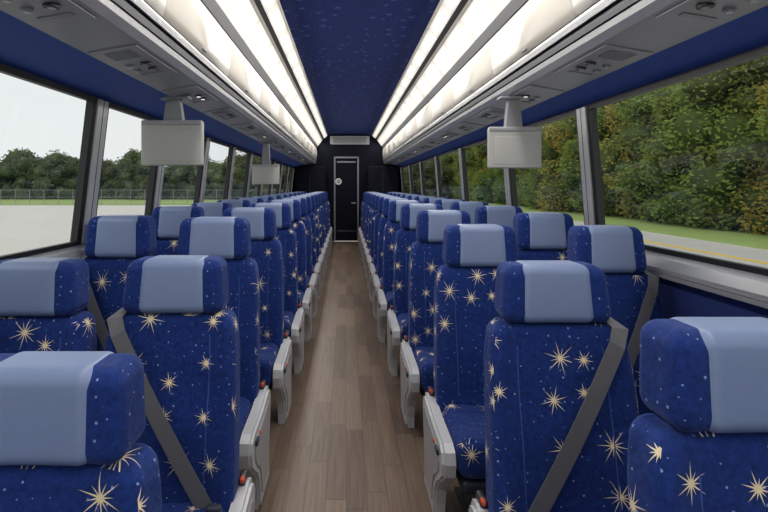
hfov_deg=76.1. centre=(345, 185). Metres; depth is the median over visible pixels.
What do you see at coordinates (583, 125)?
pillar
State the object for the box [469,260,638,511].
seat
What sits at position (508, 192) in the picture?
pillar
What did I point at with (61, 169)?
tree
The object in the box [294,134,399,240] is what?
wall
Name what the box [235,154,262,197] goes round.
tree
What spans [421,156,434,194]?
window
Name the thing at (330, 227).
seat
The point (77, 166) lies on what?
tree
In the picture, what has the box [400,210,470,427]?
seat
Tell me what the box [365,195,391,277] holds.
seat
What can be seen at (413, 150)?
light panel
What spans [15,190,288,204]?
fence
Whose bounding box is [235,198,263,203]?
seat
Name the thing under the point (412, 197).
seat
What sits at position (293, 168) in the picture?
pillar
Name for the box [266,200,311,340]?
seat
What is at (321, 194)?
seat
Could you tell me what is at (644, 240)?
road line
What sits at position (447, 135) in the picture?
light panel
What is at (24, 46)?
trim
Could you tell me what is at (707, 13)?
light panel
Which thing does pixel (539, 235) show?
seat
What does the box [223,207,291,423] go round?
seat
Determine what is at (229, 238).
seat
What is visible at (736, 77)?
tree
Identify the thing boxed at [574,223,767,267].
road
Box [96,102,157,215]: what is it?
window
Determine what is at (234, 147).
pillar
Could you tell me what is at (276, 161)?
window
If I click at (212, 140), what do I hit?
window
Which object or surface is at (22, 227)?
parking lot
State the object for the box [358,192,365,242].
seat
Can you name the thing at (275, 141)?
light panel
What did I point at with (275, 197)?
seat
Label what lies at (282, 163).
pillar
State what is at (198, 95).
light panel
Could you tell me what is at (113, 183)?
tree
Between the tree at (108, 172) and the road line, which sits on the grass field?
the tree at (108, 172)
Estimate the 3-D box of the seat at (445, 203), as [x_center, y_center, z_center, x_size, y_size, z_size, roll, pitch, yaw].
[1.130,0.806,5.013,0.488,1.325,0.666,0,0,0]
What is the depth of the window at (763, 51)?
2.12 m
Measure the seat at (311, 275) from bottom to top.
1.330 m
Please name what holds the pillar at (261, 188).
attached to the wall at (0, 61)
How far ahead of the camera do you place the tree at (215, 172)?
92.92 m
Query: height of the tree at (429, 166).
10.627 m
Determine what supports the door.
in the wall at (371, 154)
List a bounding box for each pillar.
[70,98,108,244]
[144,166,164,214]
[193,137,210,202]
[223,146,235,199]
[242,152,252,197]
[257,158,262,195]
[268,161,275,194]
[276,163,282,193]
[283,166,288,192]
[289,168,293,191]
[400,168,404,192]
[408,165,413,193]
[419,161,425,194]
[434,156,442,197]
[458,148,468,201]
[504,168,517,205]
[576,105,604,224]
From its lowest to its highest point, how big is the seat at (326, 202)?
1.330 m
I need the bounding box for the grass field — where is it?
[0,198,234,204]
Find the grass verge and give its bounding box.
[444,197,767,249]
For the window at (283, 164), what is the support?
in the wall at (0, 61)
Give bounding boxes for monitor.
[141,95,203,165]
[252,142,279,183]
[487,96,541,167]
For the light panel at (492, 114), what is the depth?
3.80 m
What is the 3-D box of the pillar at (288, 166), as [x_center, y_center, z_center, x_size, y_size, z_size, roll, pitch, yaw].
[-1.373,-0.077,11.200,0.152,0.775,0.136,0,0,0]
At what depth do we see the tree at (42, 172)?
94.29 m
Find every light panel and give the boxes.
[0,0,94,27]
[88,44,176,78]
[162,85,217,104]
[203,108,242,120]
[230,122,259,131]
[248,132,272,139]
[261,139,281,144]
[271,145,288,149]
[279,149,293,152]
[404,153,418,155]
[410,149,425,152]
[417,145,434,149]
[426,139,446,144]
[437,132,462,139]
[452,122,484,131]
[473,108,504,120]
[512,85,564,104]
[555,44,652,78]
[656,0,767,27]
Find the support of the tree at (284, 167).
on the grass field
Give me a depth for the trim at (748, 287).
1.89 m
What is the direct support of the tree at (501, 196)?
on the grass verge
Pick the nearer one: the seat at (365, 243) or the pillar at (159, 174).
the pillar at (159, 174)
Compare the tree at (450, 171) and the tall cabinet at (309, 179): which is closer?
the tall cabinet at (309, 179)
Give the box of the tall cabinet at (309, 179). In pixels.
[295,166,325,192]
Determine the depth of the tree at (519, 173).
59.44 m
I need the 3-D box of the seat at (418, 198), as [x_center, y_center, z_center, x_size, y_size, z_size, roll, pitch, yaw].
[1.130,0.806,6.613,0.488,1.325,0.666,0,0,0]
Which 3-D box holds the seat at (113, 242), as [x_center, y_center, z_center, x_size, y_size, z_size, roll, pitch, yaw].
[-1.175,0.811,2.317,0.458,1.315,0.673,0,0,0]
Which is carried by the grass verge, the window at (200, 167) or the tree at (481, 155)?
the tree at (481, 155)
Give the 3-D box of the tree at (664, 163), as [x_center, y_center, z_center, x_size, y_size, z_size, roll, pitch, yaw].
[21.353,-2.365,30.607,5.667,10.076,5.225,0,0,-20]
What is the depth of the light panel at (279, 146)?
6.98 m
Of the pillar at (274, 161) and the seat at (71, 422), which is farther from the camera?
the pillar at (274, 161)
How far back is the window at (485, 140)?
5.88 m
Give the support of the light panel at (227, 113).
attached to the bin at (196, 39)
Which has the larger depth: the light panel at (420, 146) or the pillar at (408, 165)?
the pillar at (408, 165)
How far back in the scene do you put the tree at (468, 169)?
80.43 m
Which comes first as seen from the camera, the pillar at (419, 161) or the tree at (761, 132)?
the pillar at (419, 161)
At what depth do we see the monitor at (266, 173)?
6.08 m
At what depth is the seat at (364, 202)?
11.20 m
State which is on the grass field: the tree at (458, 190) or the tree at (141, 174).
the tree at (141, 174)
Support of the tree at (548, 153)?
on the grass verge
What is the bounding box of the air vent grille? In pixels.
[330,136,368,144]
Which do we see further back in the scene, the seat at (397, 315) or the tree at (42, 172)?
the tree at (42, 172)
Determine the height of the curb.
0.140 m
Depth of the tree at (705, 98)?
26.47 m
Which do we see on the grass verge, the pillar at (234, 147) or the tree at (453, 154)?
the tree at (453, 154)
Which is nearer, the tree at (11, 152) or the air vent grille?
the air vent grille
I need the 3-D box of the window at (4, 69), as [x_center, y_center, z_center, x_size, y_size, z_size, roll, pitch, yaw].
[-1.371,-0.077,1.690,0.118,0.775,1.750,0,0,0]
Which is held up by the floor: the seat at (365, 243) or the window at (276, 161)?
the seat at (365, 243)
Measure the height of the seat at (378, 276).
1.325 m
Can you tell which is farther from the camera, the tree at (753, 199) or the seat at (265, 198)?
the tree at (753, 199)
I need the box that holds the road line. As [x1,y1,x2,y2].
[644,240,767,264]
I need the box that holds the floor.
[239,241,461,511]
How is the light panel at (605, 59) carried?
attached to the bin at (525, 45)
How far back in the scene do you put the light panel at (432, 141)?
6.18 m
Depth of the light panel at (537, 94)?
2.94 m
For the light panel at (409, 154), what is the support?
attached to the bin at (525, 45)
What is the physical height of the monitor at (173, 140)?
0.422 m
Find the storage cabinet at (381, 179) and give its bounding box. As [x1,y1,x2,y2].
[368,166,398,193]
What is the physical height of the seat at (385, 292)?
1.325 m
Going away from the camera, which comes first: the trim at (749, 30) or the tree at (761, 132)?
the trim at (749, 30)
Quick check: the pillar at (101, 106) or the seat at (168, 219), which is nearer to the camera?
the pillar at (101, 106)
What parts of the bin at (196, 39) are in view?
led light strip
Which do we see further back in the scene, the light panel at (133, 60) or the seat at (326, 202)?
the seat at (326, 202)
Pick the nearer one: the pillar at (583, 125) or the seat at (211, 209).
the pillar at (583, 125)
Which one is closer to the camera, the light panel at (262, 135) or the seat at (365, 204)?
the light panel at (262, 135)
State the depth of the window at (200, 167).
4.56 m
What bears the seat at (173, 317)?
on the floor
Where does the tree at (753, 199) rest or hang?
on the grass verge
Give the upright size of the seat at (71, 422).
1.110 m
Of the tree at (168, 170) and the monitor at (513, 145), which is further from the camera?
the tree at (168, 170)
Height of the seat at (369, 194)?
1.325 m
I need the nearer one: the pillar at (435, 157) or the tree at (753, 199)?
the pillar at (435, 157)
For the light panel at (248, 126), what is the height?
0.040 m
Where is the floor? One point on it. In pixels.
(345, 443)
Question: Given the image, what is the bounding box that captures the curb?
[573,221,767,253]
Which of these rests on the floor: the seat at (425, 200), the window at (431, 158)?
the seat at (425, 200)
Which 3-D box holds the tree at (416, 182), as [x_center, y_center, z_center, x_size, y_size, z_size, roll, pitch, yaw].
[13.237,-1.638,97.947,9.391,11.274,9.822,0,0,42]
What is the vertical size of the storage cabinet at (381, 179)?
1.950 m
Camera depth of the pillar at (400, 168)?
12.34 m
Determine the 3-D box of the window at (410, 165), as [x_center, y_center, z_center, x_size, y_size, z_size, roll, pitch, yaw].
[1.436,-0.077,10.000,0.088,0.775,1.470,0,0,0]
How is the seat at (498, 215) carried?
on the floor
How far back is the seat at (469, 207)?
4.40 m
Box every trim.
[0,10,305,166]
[23,244,84,258]
[394,5,767,167]
[645,250,767,308]
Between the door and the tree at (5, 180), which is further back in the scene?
the tree at (5, 180)
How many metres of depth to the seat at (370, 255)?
7.17 m
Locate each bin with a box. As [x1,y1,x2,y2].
[0,0,326,165]
[372,0,767,165]
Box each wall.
[0,61,294,191]
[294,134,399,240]
[399,41,767,318]
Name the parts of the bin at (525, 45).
led light strip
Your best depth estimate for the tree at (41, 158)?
96.12 m
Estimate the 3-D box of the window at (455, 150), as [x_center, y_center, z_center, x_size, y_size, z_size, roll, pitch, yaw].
[1.436,-0.077,6.785,0.088,0.775,1.500,0,0,0]
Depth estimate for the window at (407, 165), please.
12.31 m
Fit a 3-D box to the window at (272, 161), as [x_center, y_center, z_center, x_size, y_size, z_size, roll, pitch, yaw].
[-1.371,-0.077,8.450,0.118,0.775,0.970,0,0,0]
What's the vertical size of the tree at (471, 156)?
12.919 m
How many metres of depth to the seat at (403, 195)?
8.42 m
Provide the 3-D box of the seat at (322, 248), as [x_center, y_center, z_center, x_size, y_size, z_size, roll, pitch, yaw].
[-0.611,0.804,7.913,0.562,1.330,0.666,0,0,0]
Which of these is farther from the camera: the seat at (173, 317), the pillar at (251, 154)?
the pillar at (251, 154)
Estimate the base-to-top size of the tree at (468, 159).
12.571 m
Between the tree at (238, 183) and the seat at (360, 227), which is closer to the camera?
the seat at (360, 227)
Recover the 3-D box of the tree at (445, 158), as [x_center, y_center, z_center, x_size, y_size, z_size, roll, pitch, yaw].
[20.922,-2.237,100.733,5.414,10.056,6.138,0,0,37]
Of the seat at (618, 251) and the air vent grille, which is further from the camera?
the air vent grille
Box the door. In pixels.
[334,157,358,240]
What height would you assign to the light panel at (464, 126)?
0.040 m
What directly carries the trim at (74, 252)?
attached to the wall at (0, 61)
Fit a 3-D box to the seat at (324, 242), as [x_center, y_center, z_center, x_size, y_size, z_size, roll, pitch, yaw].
[-0.611,0.804,8.713,0.562,1.330,0.666,0,0,0]
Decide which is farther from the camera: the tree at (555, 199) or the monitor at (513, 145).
the tree at (555, 199)
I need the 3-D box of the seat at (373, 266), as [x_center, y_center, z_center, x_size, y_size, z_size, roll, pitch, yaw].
[0.581,0.806,6.263,0.562,1.325,0.666,0,0,0]
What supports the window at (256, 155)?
in the wall at (0, 61)
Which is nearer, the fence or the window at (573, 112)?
the window at (573, 112)
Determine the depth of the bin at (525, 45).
3.15 m
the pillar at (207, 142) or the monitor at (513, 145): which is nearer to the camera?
the monitor at (513, 145)
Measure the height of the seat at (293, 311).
1.325 m
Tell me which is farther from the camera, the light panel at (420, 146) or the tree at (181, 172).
the tree at (181, 172)
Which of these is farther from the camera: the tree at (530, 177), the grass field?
the grass field
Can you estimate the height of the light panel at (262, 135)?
0.040 m
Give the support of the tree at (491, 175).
on the grass verge
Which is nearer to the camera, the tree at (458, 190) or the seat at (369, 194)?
the seat at (369, 194)
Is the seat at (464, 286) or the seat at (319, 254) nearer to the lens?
the seat at (464, 286)
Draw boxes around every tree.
[0,147,39,198]
[0,149,17,198]
[0,160,10,198]
[26,157,55,198]
[28,149,77,198]
[50,156,78,198]
[71,159,104,198]
[100,158,121,198]
[103,162,122,198]
[113,148,142,199]
[124,159,166,199]
[161,166,180,198]
[163,166,195,199]
[178,157,218,198]
[204,161,233,199]
[221,151,252,198]
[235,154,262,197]
[245,156,283,196]
[263,163,290,193]
[403,164,426,194]
[415,158,450,197]
[440,155,453,197]
[444,153,458,197]
[451,152,468,199]
[451,153,459,198]
[453,151,471,199]
[455,147,478,200]
[466,146,483,201]
[467,160,478,200]
[468,147,496,202]
[470,143,497,202]
[486,168,503,203]
[492,168,517,204]
[503,169,529,205]
[515,168,534,204]
[519,125,559,208]
[522,120,562,209]
[535,121,580,212]
[556,115,608,212]
[576,105,626,215]
[599,95,646,219]
[611,86,701,223]
[636,82,741,226]
[655,56,767,230]
[695,77,764,225]
[729,74,767,234]
[751,109,767,199]
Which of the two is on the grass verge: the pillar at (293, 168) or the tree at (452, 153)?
the tree at (452, 153)
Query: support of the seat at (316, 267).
on the floor
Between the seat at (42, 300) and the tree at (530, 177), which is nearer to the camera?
the seat at (42, 300)
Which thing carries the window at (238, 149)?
in the wall at (0, 61)
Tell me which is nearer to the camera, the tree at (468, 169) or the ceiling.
the ceiling
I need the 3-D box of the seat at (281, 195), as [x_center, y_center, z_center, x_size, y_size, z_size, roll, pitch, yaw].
[-1.145,0.804,7.913,0.488,1.330,0.666,0,0,0]
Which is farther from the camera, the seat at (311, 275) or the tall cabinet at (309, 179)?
the tall cabinet at (309, 179)
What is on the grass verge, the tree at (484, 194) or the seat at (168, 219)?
the tree at (484, 194)
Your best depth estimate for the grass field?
81.56 m
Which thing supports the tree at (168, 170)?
on the grass field
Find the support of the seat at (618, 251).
on the floor
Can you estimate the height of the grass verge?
0.100 m
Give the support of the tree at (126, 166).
on the grass field
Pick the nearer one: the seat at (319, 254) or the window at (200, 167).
the window at (200, 167)
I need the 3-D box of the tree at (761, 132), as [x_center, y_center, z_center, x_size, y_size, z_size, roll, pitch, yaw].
[21.370,-2.957,21.459,5.649,11.266,6.127,0,0,-28]
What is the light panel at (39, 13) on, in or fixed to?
attached to the bin at (196, 39)
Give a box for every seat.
[0,258,96,353]
[0,351,161,511]
[80,215,155,350]
[104,255,254,511]
[151,206,204,255]
[177,217,270,509]
[191,202,232,216]
[217,200,250,207]
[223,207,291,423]
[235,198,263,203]
[249,196,273,202]
[249,203,303,373]
[261,195,280,199]
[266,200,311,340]
[270,194,287,197]
[278,198,316,318]
[286,196,320,300]
[294,195,322,287]
[300,194,325,277]
[306,193,328,261]
[312,192,329,254]
[316,194,326,267]
[321,192,330,249]
[325,192,331,245]
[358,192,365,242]
[359,192,378,247]
[360,193,368,255]
[362,193,383,261]
[363,194,387,269]
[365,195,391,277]
[367,196,396,287]
[369,197,402,301]
[373,198,411,319]
[377,200,423,342]
[387,203,443,376]
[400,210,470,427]
[401,194,418,197]
[407,195,426,199]
[414,196,437,201]
[423,198,449,203]
[423,224,518,511]
[435,199,466,209]
[450,202,488,223]
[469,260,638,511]
[474,206,522,227]
[513,212,573,259]
[567,225,662,415]
[627,317,767,511]
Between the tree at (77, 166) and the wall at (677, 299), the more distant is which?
the tree at (77, 166)
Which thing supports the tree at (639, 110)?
on the grass verge
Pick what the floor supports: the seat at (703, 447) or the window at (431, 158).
the seat at (703, 447)
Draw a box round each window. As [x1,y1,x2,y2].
[0,64,95,260]
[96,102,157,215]
[162,136,205,202]
[210,138,232,199]
[236,147,250,197]
[253,153,261,195]
[269,159,273,194]
[276,161,281,193]
[283,164,287,192]
[289,166,293,191]
[401,165,407,192]
[409,162,418,193]
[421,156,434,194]
[436,148,458,197]
[461,139,486,201]
[510,109,584,224]
[588,45,767,275]
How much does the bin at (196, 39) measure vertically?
0.846 m
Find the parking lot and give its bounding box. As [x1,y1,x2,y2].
[0,205,190,255]
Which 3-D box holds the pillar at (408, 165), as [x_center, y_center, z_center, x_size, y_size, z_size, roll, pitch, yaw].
[1.438,-0.077,10.800,0.123,0.775,0.136,0,0,0]
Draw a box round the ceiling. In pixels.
[279,0,439,134]
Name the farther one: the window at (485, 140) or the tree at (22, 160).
the tree at (22, 160)
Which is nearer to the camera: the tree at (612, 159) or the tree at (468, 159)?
the tree at (612, 159)
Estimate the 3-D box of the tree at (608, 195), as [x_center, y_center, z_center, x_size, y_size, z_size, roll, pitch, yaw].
[21.813,-2.483,40.340,5.283,10.314,5.730,0,0,31]
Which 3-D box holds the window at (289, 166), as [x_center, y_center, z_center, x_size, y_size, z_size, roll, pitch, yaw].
[-1.371,-0.077,11.750,0.118,0.775,0.970,0,0,0]
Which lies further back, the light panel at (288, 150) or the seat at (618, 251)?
the light panel at (288, 150)
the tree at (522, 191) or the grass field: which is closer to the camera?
the tree at (522, 191)
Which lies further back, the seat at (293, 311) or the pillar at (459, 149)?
the pillar at (459, 149)
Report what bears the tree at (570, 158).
on the grass verge
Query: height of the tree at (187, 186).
10.446 m
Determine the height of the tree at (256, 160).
12.107 m
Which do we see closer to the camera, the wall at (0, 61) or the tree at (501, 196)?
the wall at (0, 61)
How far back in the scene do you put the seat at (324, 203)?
10.43 m
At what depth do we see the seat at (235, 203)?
4.91 m
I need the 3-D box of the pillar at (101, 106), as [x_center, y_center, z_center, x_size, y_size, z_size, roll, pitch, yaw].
[-1.373,-0.077,2.630,0.152,0.775,0.136,0,0,0]

